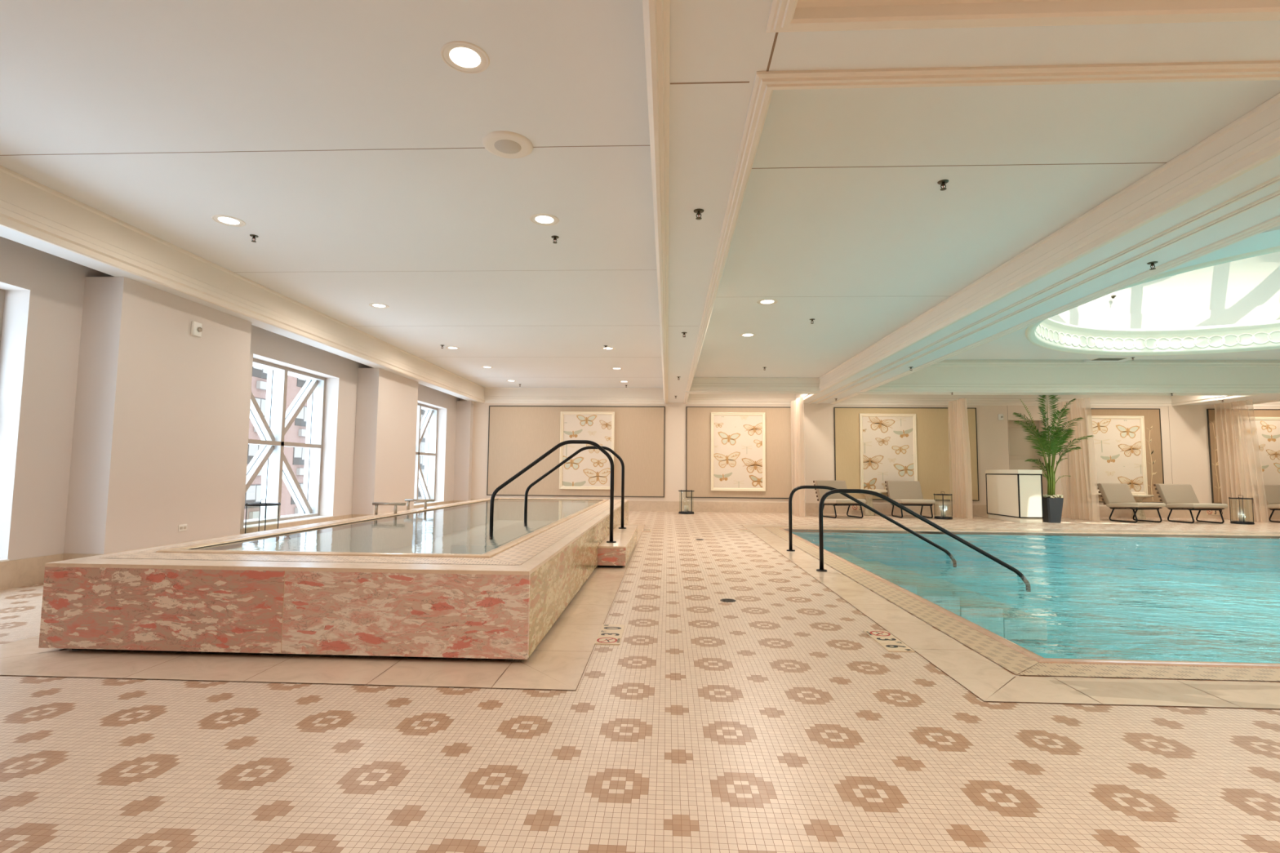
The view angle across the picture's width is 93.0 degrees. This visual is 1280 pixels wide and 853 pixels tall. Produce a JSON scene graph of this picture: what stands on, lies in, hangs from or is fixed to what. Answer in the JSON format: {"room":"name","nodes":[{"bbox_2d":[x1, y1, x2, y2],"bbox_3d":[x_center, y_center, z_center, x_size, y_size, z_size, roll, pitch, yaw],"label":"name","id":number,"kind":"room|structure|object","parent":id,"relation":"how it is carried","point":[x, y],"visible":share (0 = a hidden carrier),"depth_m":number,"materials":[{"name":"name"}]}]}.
{"room":"indoor swimming pool","nodes":[
{"label":"indoor swimming pool","id":0,"kind":"room"},
{"bbox_2d":[0,235,473,560],"bbox_3d":[-5.205,-0.351,6.486,0.840,3.600,18.800,0,-4,3],"label":"wall","id":1,"kind":"structure","parent":0,"point":[122,427],"depth_m":5.94,"materials":[{"name":"beige paint"}]},
{"bbox_2d":[0,288,8,562],"bbox_3d":[-5.515,-0.106,4.083,0.505,2.287,2.100,0,-4,3],"label":"window","id":2,"kind":"structure","parent":1,"relation":"in","point":[2,291],"depth_m":5.18,"materials":[{"name":"white glass"}]},
{"bbox_2d":[177,524,186,531],"bbox_3d":[-4.794,1.063,6.373,0.010,0.070,0.110,0,-4,3],"label":"wall outlet","id":3,"kind":"object","parent":1,"relation":"attached to","point":[181,527],"visible":1,"depth_m":6.37,"materials":[{"name":"white paint"}]},
{"bbox_2d":[191,320,202,337],"bbox_3d":[-4.751,-1.046,6.527,0.056,0.150,0.120,0,-4,3],"label":"fire alarm strobe","id":4,"kind":"object","parent":1,"relation":"attached to","point":[196,327],"visible":1,"depth_m":6.51,"materials":[{"name":"white paint"}]},
{"bbox_2d":[0,500,467,590],"bbox_3d":[-4.985,1.330,6.352,0.392,0.232,18.800,0,-4,3],"label":"baseboard","id":5,"kind":"structure","parent":1,"relation":"attached to","point":[18,573],"depth_m":5.28,"materials":[{"name":"beige stone"}]},
{"bbox_2d":[243,358,333,528],"bbox_3d":[-5.292,0.255,8.975,0.505,2.287,2.100,0,-4,3],"label":"window","id":6,"kind":"structure","parent":1,"relation":"in","point":[270,457],"depth_m":9.02,"materials":[{"name":"white"}]},
{"bbox_2d":[413,403,444,506],"bbox_3d":[-5.068,0.618,13.897,0.505,2.287,2.100,0,-4,3],"label":"window","id":7,"kind":"structure","parent":1,"relation":"in","point":[428,423],"depth_m":14.82,"materials":[{"name":"white"}]},
{"bbox_2d":[0,0,1279,404],"bbox_3d":[5.711,-1.706,6.089,21.170,0.871,18.800,0,-4,3],"label":"ceiling","id":8,"kind":"structure","parent":0,"point":[340,134],"depth_m":4.11,"materials":[{"name":"white paint"}]},
{"bbox_2d":[211,214,245,226],"bbox_3d":[-3.589,-1.794,5.305,0.250,0.004,0.250,0,-4,3],"label":"recessed light","id":9,"kind":"object","parent":8,"relation":"in","point":[228,220],"visible":1,"depth_m":5.30,"materials":[{"name":"white"}]},
{"bbox_2d":[249,234,258,242],"bbox_3d":[-3.584,-1.744,5.642,0.072,0.056,0.072,0,-4,3],"label":"sprinkler","id":10,"kind":"object","parent":8,"relation":"attached to","point":[254,236],"visible":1,"depth_m":5.64,"materials":[{"name":"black metal"}]},
{"bbox_2d":[368,302,389,308],"bbox_3d":[-3.445,-1.594,8.024,0.250,0.004,0.250,0,-4,3],"label":"recessed light","id":11,"kind":"object","parent":8,"relation":"in","point":[372,304],"visible":1,"depth_m":8.02,"materials":[{"name":"white"}]},
{"bbox_2d":[445,346,459,349],"bbox_3d":[-3.320,-1.391,10.773,0.250,0.004,0.250,0,-4,3],"label":"recessed light","id":12,"kind":"object","parent":8,"relation":"in","point":[450,347],"visible":1,"depth_m":10.79,"materials":[{"name":"white"}]},
{"bbox_2d":[440,40,489,73],"bbox_3d":[-0.913,-1.925,3.175,0.250,0.004,0.250,0,-4,3],"label":"recessed light","id":13,"kind":"object","parent":8,"relation":"in","point":[454,54],"visible":1,"depth_m":3.17,"materials":[{"name":"beige paint"}]},
{"bbox_2d":[481,130,533,158],"bbox_3d":[-0.875,-1.857,4.021,0.332,0.016,0.332,0,-4,3],"label":"ceiling speaker","id":14,"kind":"object","parent":8,"relation":"attached to","point":[504,144],"visible":1,"depth_m":3.99,"materials":[{"name":"beige paint"}]},
{"bbox_2d":[529,213,559,226],"bbox_3d":[-0.820,-1.775,5.217,0.250,0.004,0.250,0,-4,3],"label":"recessed light","id":15,"kind":"object","parent":8,"relation":"in","point":[541,219],"visible":1,"depth_m":5.21,"materials":[{"name":"white"}]},
{"bbox_2d":[551,235,559,243],"bbox_3d":[-0.783,-1.720,5.603,0.072,0.056,0.072,0,-4,3],"label":"sprinkler","id":16,"kind":"object","parent":8,"relation":"attached to","point":[554,237],"visible":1,"depth_m":5.60,"materials":[{"name":"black metal"}]},
{"bbox_2d":[600,346,614,350],"bbox_3d":[-0.561,-1.371,10.686,0.250,0.004,0.250,0,-4,3],"label":"recessed light","id":17,"kind":"object","parent":8,"relation":"in","point":[603,348],"visible":0.94,"depth_m":10.66,"materials":[{"name":"white"}]},
{"bbox_2d":[610,367,622,369],"bbox_3d":[-0.486,-1.217,12.779,0.250,0.004,0.250,0,-4,3],"label":"recessed light","id":18,"kind":"object","parent":8,"relation":"in","point":[613,368],"visible":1,"depth_m":12.78,"materials":[{"name":"white"}]},
{"bbox_2d":[693,208,703,219],"bbox_3d":[0.399,-1.436,4.123,0.072,0.056,0.072,0,-4,3],"label":"sprinkler","id":19,"kind":"object","parent":8,"relation":"attached to","point":[699,211],"visible":1,"depth_m":4.12,"materials":[{"name":"black metal"}]},
{"bbox_2d":[739,333,755,337],"bbox_3d":[1.606,-1.361,9.051,0.250,0.004,0.250,0,-4,3],"label":"recessed light","id":20,"kind":"object","parent":8,"relation":"in","point":[745,335],"visible":1,"depth_m":9.05,"materials":[{"name":"white"}]},
{"bbox_2d":[756,298,777,305],"bbox_3d":[1.525,-1.491,7.278,0.250,0.004,0.250,0,-4,3],"label":"recessed light","id":21,"kind":"object","parent":8,"relation":"in","point":[766,301],"visible":1,"depth_m":7.27,"materials":[{"name":"white"}]},
{"bbox_2d":[937,179,948,191],"bbox_3d":[2.117,-1.682,4.243,0.072,0.056,0.072,0,-4,3],"label":"sprinkler","id":22,"kind":"object","parent":8,"relation":"attached to","point":[942,182],"visible":1,"depth_m":4.24,"materials":[{"name":"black metal"}]},
{"bbox_2d":[685,60,1279,391],"bbox_3d":[2.228,-1.287,7.903,2.946,0.305,10.596,0,-4,3],"label":"trim","id":23,"kind":"structure","parent":8,"relation":"attached to","point":[1252,140],"depth_m":3.76,"materials":[{"name":"beige paint"}]},
{"bbox_2d":[765,0,1279,32],"bbox_3d":[1.895,-1.827,0.575,2.946,0.305,3.606,0,-4,3],"label":"trim","id":24,"kind":"structure","parent":8,"relation":"attached to","point":[784,15],"depth_m":2.31,"materials":[{"name":"beige paint"}]},
{"bbox_2d":[860,215,1279,393],"bbox_3d":[9.500,-1.385,8.302,9.956,0.695,9.156,0,-4,3],"label":"trim","id":25,"kind":"structure","parent":8,"relation":"attached to","point":[940,375],"depth_m":12.74,"materials":[{"name":"beige paint"}]},
{"bbox_2d":[1088,357,1128,360],"bbox_3d":[9.590,-1.376,12.432,0.600,0.010,0.260,0,-4,3],"label":"ceiling vent","id":26,"kind":"object","parent":8,"relation":"in","point":[1098,358],"visible":1,"depth_m":12.40,"materials":[{"name":"grey metal"}]},
{"bbox_2d":[1025,245,1279,355],"bbox_3d":[9.525,-1.915,8.339,7.360,0.554,7.360,0,-4,3],"label":"trim","id":27,"kind":"structure","parent":8,"relation":"attached to","point":[1050,334],"depth_m":11.51,"materials":[{"name":"white"}]},
{"bbox_2d":[1048,251,1279,328],"bbox_3d":[9.537,-3.233,8.436,8.000,2.090,8.000,0,-4,3],"label":"skylight","id":28,"kind":"object","parent":27,"relation":"attached to","point":[1247,290],"depth_m":11.94,"materials":[{"name":"white glass"}]},
{"bbox_2d":[1146,261,1158,270],"bbox_3d":[4.254,-1.333,5.044,0.072,0.056,0.072,0,-4,3],"label":"sprinkler","id":29,"kind":"object","parent":8,"relation":"attached to","point":[1152,263],"visible":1,"depth_m":5.04,"materials":[{"name":"black metal"}]},
{"bbox_2d":[0,511,1279,852],"bbox_3d":[5.323,1.518,6.019,21.900,0.001,19.100,0,-4,3],"label":"floor","id":30,"kind":"structure","parent":0,"point":[767,720],"depth_m":2.23,"materials":[{"name":"tile"}]},
{"bbox_2d":[244,498,280,533],"bbox_3d":[-4.835,1.242,7.777,0.392,0.619,0.392,0,-4,3],"label":"side table","id":31,"kind":"object","parent":30,"relation":"on","point":[260,504],"visible":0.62,"depth_m":7.72,"materials":[{"name":"black metal"}]},
{"bbox_2d":[0,524,644,690],"bbox_3d":[-1.776,1.542,7.287,3.360,0.002,8.795,0,-4,3],"label":"floor border","id":32,"kind":"structure","parent":30,"relation":"on","point":[559,662],"depth_m":3.15,"materials":[{"name":"brown tile"}]},
{"bbox_2d":[38,497,628,660],"bbox_3d":[-1.747,1.297,7.356,2.690,0.504,8.210,0,-4,3],"label":"tub","id":33,"kind":"object","parent":30,"relation":"on","point":[500,602],"visible":0.86,"depth_m":3.29,"materials":[{"name":"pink stone"}]},
{"bbox_2d":[97,497,621,564],"bbox_3d":[-1.743,1.063,7.409,2.490,0.001,7.880,0,-4,3],"label":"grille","id":34,"kind":"object","parent":33,"relation":"attached to","point":[518,554],"depth_m":3.70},
{"bbox_2d":[372,502,405,514],"bbox_3d":[-2.937,0.961,7.109,0.390,0.141,0.033,0,-4,3],"label":"grab bar","id":35,"kind":"object","parent":33,"relation":"on","point":[375,504],"visible":0.89,"depth_m":7.10,"materials":[{"name":"silver metal"}]},
{"bbox_2d":[192,498,602,551],"bbox_3d":[-1.799,1.073,7.491,1.970,0.001,7.380,0,-4,3],"label":"water","id":36,"kind":"object","parent":33,"relation":"in","point":[510,518],"visible":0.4,"depth_m":5.62,"materials":[{"name":"clear liquid"}]},
{"bbox_2d":[404,498,435,510],"bbox_3d":[-2.897,1.025,7.986,0.390,0.141,0.033,0,-4,3],"label":"grab bar","id":37,"kind":"object","parent":33,"relation":"on","point":[408,500],"visible":0.89,"depth_m":7.98,"materials":[{"name":"silver metal"}]},
{"bbox_2d":[594,624,625,644],"bbox_3d":[-0.184,1.301,3.810,0.150,0.006,0.454,0,-4,3],"label":"depth marker","id":38,"kind":"object","parent":30,"relation":"on","point":[609,634],"visible":1,"depth_m":3.78,"materials":[{"name":"beige tile"}]},
{"bbox_2d":[597,524,637,568],"bbox_3d":[-0.239,1.468,7.629,0.296,0.232,2.505,0,-4,3],"label":"marble step","id":39,"kind":"structure","parent":30,"relation":"on","point":[617,554],"depth_m":6.44,"materials":[{"name":"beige stone"}]},
{"bbox_2d":[489,440,616,542],"bbox_3d":[-0.973,0.717,6.817,1.431,1.134,0.110,0,-4,3],"label":"handrail","id":40,"kind":"object","parent":39,"relation":"on","point":[605,452],"visible":0.98,"depth_m":6.82,"materials":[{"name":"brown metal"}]},
{"bbox_2d":[524,445,626,528],"bbox_3d":[-0.898,0.838,8.461,1.431,1.134,0.110,0,-4,3],"label":"handrail","id":41,"kind":"object","parent":39,"relation":"on","point":[608,449],"visible":0.96,"depth_m":8.46,"materials":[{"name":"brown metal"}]},
{"bbox_2d":[641,528,651,532],"bbox_3d":[0.118,1.790,10.430,0.150,0.006,0.454,0,-4,3],"label":"depth marker","id":42,"kind":"object","parent":30,"relation":"on","point":[643,530],"visible":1,"depth_m":10.37,"materials":[{"name":"beige tile"}]},
{"bbox_2d":[678,489,694,514],"bbox_3d":[1.131,1.814,14.821,0.392,0.619,0.392,0,-4,3],"label":"candle lantern","id":43,"kind":"object","parent":30,"relation":"on","point":[686,511],"visible":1,"depth_m":14.69,"materials":[{"name":"black metal"}]},
{"bbox_2d":[684,505,688,511],"bbox_3d":[1.130,1.998,14.807,0.100,0.150,0.100,0,-4,3],"label":"candle","id":44,"kind":"object","parent":43,"relation":"on","point":[686,507],"depth_m":14.77,"materials":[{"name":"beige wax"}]},
{"bbox_2d":[720,598,735,602],"bbox_3d":[0.702,1.387,4.844,0.124,0.002,0.124,0,-4,3],"label":"floor drain","id":45,"kind":"object","parent":30,"relation":"on","point":[726,600],"visible":1,"depth_m":4.84,"materials":[{"name":"grey metal"}]},
{"bbox_2d":[738,528,749,531],"bbox_3d":[1.833,1.825,10.695,0.150,0.006,0.454,0,-4,3],"label":"depth marker","id":46,"kind":"object","parent":30,"relation":"on","point":[740,530],"visible":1,"depth_m":10.68,"materials":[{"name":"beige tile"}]},
{"bbox_2d":[813,480,866,518],"bbox_3d":[4.640,1.684,14.142,0.800,0.842,0.948,2,-4,-15],"label":"lounge chair","id":47,"kind":"object","parent":30,"relation":"on","point":[837,499],"visible":0.78,"depth_m":14.29,"materials":[{"name":"beige fabric"}]},
{"bbox_2d":[814,480,848,501],"bbox_3d":[4.565,1.530,14.449,0.776,0.491,0.280,2,-4,-15],"label":"cushion","id":48,"kind":"object","parent":47,"relation":"on","point":[836,484],"depth_m":14.39,"materials":[{"name":"beige fabric"}]},
{"bbox_2d":[818,498,866,503],"bbox_3d":[4.668,1.729,14.031,0.780,0.130,0.726,2,-4,-15],"label":"seat cushion","id":49,"kind":"object","parent":47,"relation":"on","point":[827,500],"depth_m":13.72,"materials":[{"name":"beige fabric"}]},
{"bbox_2d":[857,491,881,515],"bbox_3d":[5.574,1.873,14.785,0.586,0.580,0.586,0,-4,3],"label":"side table","id":50,"kind":"object","parent":30,"relation":"on","point":[868,498],"visible":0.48,"depth_m":14.71,"materials":[{"name":"stone"}]},
{"bbox_2d":[786,485,956,567],"bbox_3d":[2.997,1.291,7.909,2.166,1.026,0.110,0,-4,3],"label":"pool handrail","id":51,"kind":"object","parent":30,"relation":"on","point":[790,539],"visible":0.87,"depth_m":7.92,"materials":[{"name":"brown metal"}]},
{"bbox_2d":[862,630,915,652],"bbox_3d":[1.516,1.311,3.721,0.150,0.006,0.454,0,-4,3],"label":"depth marker","id":52,"kind":"object","parent":30,"relation":"on","point":[887,641],"visible":1,"depth_m":3.69,"materials":[{"name":"beige tile"}]},
{"bbox_2d":[884,480,935,518],"bbox_3d":[6.367,1.715,14.341,0.800,0.842,0.948,0,-4,1],"label":"lounge chair","id":53,"kind":"object","parent":30,"relation":"on","point":[906,493],"visible":0.84,"depth_m":14.55,"materials":[{"name":"grey fabric"}]},
{"bbox_2d":[885,480,923,499],"bbox_3d":[6.377,1.562,14.658,0.776,0.491,0.280,0,-4,1],"label":"cushion","id":54,"kind":"object","parent":53,"relation":"on","point":[911,490],"depth_m":14.61,"materials":[{"name":"beige fabric"}]},
{"bbox_2d":[893,498,935,503],"bbox_3d":[6.364,1.759,14.226,0.780,0.130,0.726,0,-4,1],"label":"seat cushion","id":55,"kind":"object","parent":53,"relation":"on","point":[900,500],"depth_m":13.88,"materials":[{"name":"beige fabric"}]},
{"bbox_2d":[816,488,1031,591],"bbox_3d":[2.924,1.174,6.315,2.166,1.026,0.110,0,-4,3],"label":"pool handrail","id":56,"kind":"object","parent":30,"relation":"on","point":[826,495],"visible":0.94,"depth_m":6.33,"materials":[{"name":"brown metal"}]},
{"bbox_2d":[933,491,952,519],"bbox_3d":[6.936,1.802,13.905,0.392,0.619,0.392,2,-4,-20],"label":"candle lantern","id":57,"kind":"object","parent":30,"relation":"on","point":[943,516],"visible":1,"depth_m":13.83,"materials":[{"name":"black metal"}]},
{"bbox_2d":[941,510,946,516],"bbox_3d":[6.934,1.986,13.891,0.100,0.150,0.100,2,-4,-20],"label":"candle","id":58,"kind":"object","parent":57,"relation":"on","point":[943,512],"depth_m":13.85,"materials":[{"name":"beige wax"}]},
{"bbox_2d":[742,524,1279,709],"bbox_3d":[8.484,1.614,6.952,13.470,0.002,9.080,0,-4,3],"label":"trim","id":59,"kind":"structure","parent":30,"relation":"on","point":[984,679],"depth_m":3.03,"materials":[{"name":"brown tile"}]},
{"bbox_2d":[985,469,1043,523],"bbox_3d":[8.377,1.540,13.643,0.510,1.130,1.340,0,-4,3],"label":"cabinet","id":60,"kind":"object","parent":30,"relation":"on","point":[1010,496],"depth_m":13.14,"materials":[{"name":"beige wood"}]},
{"bbox_2d":[985,469,1042,474],"bbox_3d":[8.382,1.020,13.681,0.510,0.088,1.340,0,-4,3],"label":"countertop","id":61,"kind":"structure","parent":60,"relation":"on","point":[999,471],"depth_m":13.12,"materials":[{"name":"beige stone"}]},
{"bbox_2d":[764,527,1279,681],"bbox_3d":[8.497,1.916,6.899,12.795,0.636,8.260,0,-4,3],"label":"swimming pool","id":62,"kind":"object","parent":30,"relation":"in","point":[1009,655],"visible":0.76,"depth_m":7.31,"materials":[{"name":"liquid"}]},
{"bbox_2d":[787,529,1279,663],"bbox_3d":[8.482,1.619,6.902,12.130,0.018,7.640,0,-4,3],"label":"pool water","id":63,"kind":"object","parent":62,"relation":"in","point":[1255,541],"visible":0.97,"depth_m":5.97,"materials":[{"name":"teal liquid"}]},
{"bbox_2d":[1042,497,1063,523],"bbox_3d":[8.892,1.805,13.133,0.350,0.535,0.350,0,-4,3],"label":"planter","id":64,"kind":"object","parent":30,"relation":"on","point":[1052,507],"depth_m":12.99,"materials":[{"name":"grey plastic"}]},
{"bbox_2d":[1013,395,1093,523],"bbox_3d":[8.996,0.635,13.172,1.517,2.878,1.084,0,-4,3],"label":"potted palm","id":65,"kind":"object","parent":30,"relation":"on","point":[1052,504],"visible":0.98,"depth_m":13.12,"materials":[{"name":"green plant"}]},
{"bbox_2d":[1094,483,1165,523],"bbox_3d":[11.012,1.708,13.652,0.800,0.842,0.948,2,-4,-13],"label":"lounge chair","id":66,"kind":"object","parent":30,"relation":"on","point":[1115,495],"visible":1,"depth_m":13.81,"materials":[{"name":"grey fabric"}]},
{"bbox_2d":[1097,483,1136,504],"bbox_3d":[10.943,1.554,13.960,0.776,0.491,0.280,2,-4,-13],"label":"cushion","id":67,"kind":"object","parent":66,"relation":"on","point":[1111,493],"depth_m":13.90,"materials":[{"name":"beige fabric"}]},
{"bbox_2d":[1106,502,1165,507],"bbox_3d":[11.038,1.753,13.540,0.780,0.130,0.726,2,-4,-13],"label":"seat cushion","id":68,"kind":"object","parent":66,"relation":"on","point":[1108,504],"depth_m":13.28,"materials":[{"name":"beige fabric"}]},
{"bbox_2d":[1131,493,1154,519],"bbox_3d":[11.846,1.908,14.456,0.621,0.580,0.621,0,-4,3],"label":"side table","id":69,"kind":"object","parent":30,"relation":"on","point":[1140,514],"visible":0.6,"depth_m":14.34,"materials":[{"name":"stone"}]},
{"bbox_2d":[1153,484,1227,523],"bbox_3d":[12.305,1.716,13.586,0.800,0.842,0.948,1,-4,-3],"label":"lounge chair","id":70,"kind":"object","parent":30,"relation":"on","point":[1175,496],"visible":0.98,"depth_m":13.77,"materials":[{"name":"grey fabric"}]},
{"bbox_2d":[1155,484,1199,504],"bbox_3d":[12.290,1.563,13.903,0.776,0.491,0.280,1,-4,-3],"label":"cushion","id":71,"kind":"object","parent":70,"relation":"on","point":[1169,494],"depth_m":13.85,"materials":[{"name":"beige fabric"}]},
{"bbox_2d":[1165,502,1227,507],"bbox_3d":[12.311,1.760,13.472,0.780,0.130,0.726,1,-4,-3],"label":"seat cushion","id":72,"kind":"object","parent":70,"relation":"on","point":[1167,504],"depth_m":13.15,"materials":[{"name":"beige fabric"}]},
{"bbox_2d":[1228,495,1254,524],"bbox_3d":[13.133,1.813,13.270,0.392,0.619,0.392,1,-4,-9],"label":"candle lantern","id":73,"kind":"object","parent":30,"relation":"on","point":[1242,517],"visible":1,"depth_m":13.18,"materials":[{"name":"black metal"}]},
{"bbox_2d":[1238,514,1245,521],"bbox_3d":[13.131,1.997,13.257,0.100,0.150,0.100,1,-4,-9],"label":"candle","id":74,"kind":"object","parent":73,"relation":"on","point":[1240,516],"depth_m":13.23,"materials":[{"name":"beige wax"}]},
{"bbox_2d":[1230,495,1259,520],"bbox_3d":[14.386,1.928,14.409,0.552,0.580,0.552,0,-4,3],"label":"side table","id":75,"kind":"object","parent":30,"relation":"on","point":[1247,511],"visible":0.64,"depth_m":14.34,"materials":[{"name":"stone"}]},
{"bbox_2d":[1253,484,1279,522],"bbox_3d":[14.744,1.748,13.724,0.800,0.842,0.948,1,-4,-3],"label":"lounge chair","id":76,"kind":"object","parent":30,"relation":"on","point":[1269,495],"visible":1,"depth_m":13.98,"materials":[{"name":"grey fabric"}]},
{"bbox_2d":[1254,484,1279,506],"bbox_3d":[14.729,1.596,14.040,0.776,0.491,0.280,1,-4,-3],"label":"cushion","id":77,"kind":"object","parent":76,"relation":"on","point":[1269,495],"depth_m":14.00,"materials":[{"name":"beige fabric"}]},
{"bbox_2d":[1265,504,1279,508],"bbox_3d":[14.749,1.793,13.609,0.780,0.130,0.726,1,-4,-3],"label":"seat cushion","id":78,"kind":"object","parent":76,"relation":"on","point":[1269,506],"depth_m":13.78,"materials":[{"name":"beige fabric"}]},
{"bbox_2d":[459,398,1279,508],"bbox_3d":[5.757,0.364,15.519,21.920,3.700,0.302,0,-4,3],"label":"wall","id":79,"kind":"structure","parent":0,"point":[1184,432],"depth_m":15.34,"materials":[{"name":"brown paint"}]},
{"bbox_2d":[0,0,670,404],"bbox_3d":[-2.097,-1.418,7.427,4.886,0.415,16.956,0,-4,3],"label":"trim","id":80,"kind":"structure","parent":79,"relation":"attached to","point":[29,207],"depth_m":5.74,"materials":[{"name":"beige paint"}]},
{"bbox_2d":[486,405,665,497],"bbox_3d":[-1.655,0.630,15.671,4.580,2.328,0.031,0,-4,3],"label":"wall panel","id":81,"kind":"object","parent":79,"relation":"attached to","point":[518,435],"visible":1,"depth_m":15.67,"materials":[{"name":"beige paint"}]},
{"bbox_2d":[559,411,614,489],"bbox_3d":[-1.361,0.613,15.619,1.400,1.996,0.047,0,-4,3],"label":"framed print","id":82,"kind":"object","parent":81,"relation":"attached to","point":[590,468],"visible":0.91,"depth_m":15.63,"materials":[{"name":"beige paper"}]},
{"bbox_2d":[685,406,794,498],"bbox_3d":[2.544,0.656,15.478,2.733,2.328,0.031,0,-4,3],"label":"wall panel","id":83,"kind":"object","parent":79,"relation":"attached to","point":[779,420],"visible":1,"depth_m":15.47,"materials":[{"name":"beige fabric"}]},
{"bbox_2d":[711,412,765,491],"bbox_3d":[2.491,0.637,15.441,1.375,1.996,0.047,0,-4,3],"label":"framed print","id":84,"kind":"object","parent":83,"relation":"attached to","point":[738,439],"visible":1,"depth_m":15.45,"materials":[{"name":"beige paper"}]},
{"bbox_2d":[683,391,819,404],"bbox_3d":[2.532,-0.852,14.552,2.946,0.415,2.256,0,-4,3],"label":"trim","id":85,"kind":"structure","parent":79,"relation":"attached to","point":[690,397],"depth_m":15.55,"materials":[{"name":"beige paint"}]},
{"bbox_2d":[851,505,864,511],"bbox_3d":[5.542,2.035,15.238,0.454,0.150,0.006,0,-4,3],"label":"depth marker","id":86,"kind":"object","parent":79,"relation":"attached to","point":[855,508],"visible":0.64,"depth_m":15.24,"materials":[{"name":"beige tile"}]},
{"bbox_2d":[471,498,1279,519],"bbox_3d":[6.154,2.068,15.219,21.080,0.265,0.014,0,-4,3],"label":"baseboard","id":87,"kind":"structure","parent":79,"relation":"attached to","point":[644,506],"depth_m":15.20,"materials":[{"name":"beige stone"}]},
{"bbox_2d":[833,407,979,501],"bbox_3d":[6.682,0.681,15.287,3.527,2.328,0.031,0,-4,3],"label":"wall panel","id":88,"kind":"object","parent":79,"relation":"attached to","point":[947,449],"visible":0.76,"depth_m":15.27,"materials":[{"name":"beige paint"}]},
{"bbox_2d":[858,413,917,493],"bbox_3d":[6.239,0.667,15.268,1.396,1.981,0.047,0,-4,3],"label":"framed print","id":89,"kind":"object","parent":88,"relation":"attached to","point":[887,442],"visible":0.91,"depth_m":15.28,"materials":[{"name":"beige paper"}]},
{"bbox_2d":[998,413,1003,420],"bbox_3d":[9.051,-0.237,15.236,0.120,0.150,0.056,0,-4,3],"label":"fire alarm strobe","id":90,"kind":"object","parent":79,"relation":"attached to","point":[1000,415],"visible":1,"depth_m":15.23,"materials":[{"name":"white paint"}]},
{"bbox_2d":[1008,420,1040,474],"bbox_3d":[9.686,1.047,15.376,0.890,2.390,0.130,0,-4,3],"label":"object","id":91,"kind":"structure","parent":79,"relation":"in","point":[1020,450],"depth_m":15.42,"materials":[{"name":"beige"}]},
{"bbox_2d":[808,174,1279,404],"bbox_3d":[2.184,-1.284,6.218,3.816,0.020,18.800,0,-4,3],"label":"trim","id":92,"kind":"structure","parent":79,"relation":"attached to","point":[1277,179],"depth_m":5.05,"materials":[{"name":"beige paint"}]},
{"bbox_2d":[830,392,1260,406],"bbox_3d":[9.020,-0.812,14.254,8.456,0.415,2.256,0,-4,3],"label":"trim","id":93,"kind":"structure","parent":79,"relation":"attached to","point":[856,398],"depth_m":15.19,"materials":[{"name":"beige paint"}]},
{"bbox_2d":[1066,408,1164,502],"bbox_3d":[11.765,0.711,15.053,2.250,2.328,0.031,0,-4,3],"label":"wall panel","id":94,"kind":"object","parent":79,"relation":"attached to","point":[1077,460],"visible":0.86,"depth_m":15.05,"materials":[{"name":"beige paint"}]},
{"bbox_2d":[1085,415,1147,494],"bbox_3d":[11.778,0.709,15.013,1.360,1.949,0.047,0,-4,3],"label":"framed print","id":95,"kind":"object","parent":94,"relation":"attached to","point":[1117,452],"visible":0.97,"depth_m":15.03,"materials":[{"name":"beige paper"}]},
{"bbox_2d":[1206,509,1226,515],"bbox_3d":[14.073,2.087,14.846,0.454,0.150,0.006,0,-4,3],"label":"depth marker","id":96,"kind":"object","parent":79,"relation":"attached to","point":[1223,511],"visible":0.88,"depth_m":14.84,"materials":[{"name":"beige tile"}]},
{"bbox_2d":[1206,408,1279,504],"bbox_3d":[15.305,0.733,14.890,2.582,2.328,0.031,0,-4,3],"label":"wall panel","id":97,"kind":"object","parent":79,"relation":"attached to","point":[1221,423],"visible":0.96,"depth_m":14.94,"materials":[{"name":"brown fabric"}]},
{"bbox_2d":[1235,417,1279,496],"bbox_3d":[15.364,0.736,14.848,1.380,1.939,0.047,0,-4,3],"label":"framed print","id":98,"kind":"object","parent":97,"relation":"attached to","point":[1258,437],"visible":0.96,"depth_m":14.88,"materials":[{"name":"beige paper"}]},
{"bbox_2d":[1231,399,1279,406],"bbox_3d":[15.662,-0.772,13.948,2.156,0.415,2.256,0,-4,3],"label":"trim","id":99,"kind":"structure","parent":79,"relation":"attached to","point":[1273,402],"depth_m":14.96,"materials":[{"name":"beige paint"}]},
{"label":"outside","id":100,"kind":"structure","parent":0,"visible":0},
{"bbox_2d":[244,366,307,519],"bbox_3d":[-31.225,-1.609,36.422,12.250,34.000,29.500,0,-4,3],"label":"brick apartment building","id":101,"kind":"structure","parent":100,"point":[296,433],"depth_m":43.08,"materials":[{"name":"brown brick"}]},
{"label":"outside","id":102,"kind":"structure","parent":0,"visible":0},
{"bbox_2d":[417,408,426,498],"bbox_3d":[-29.156,-0.132,83.646,12.060,38.000,56.000,0,-4,3],"label":"office building","id":103,"kind":"structure","parent":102,"point":[422,446],"depth_m":66.86,"materials":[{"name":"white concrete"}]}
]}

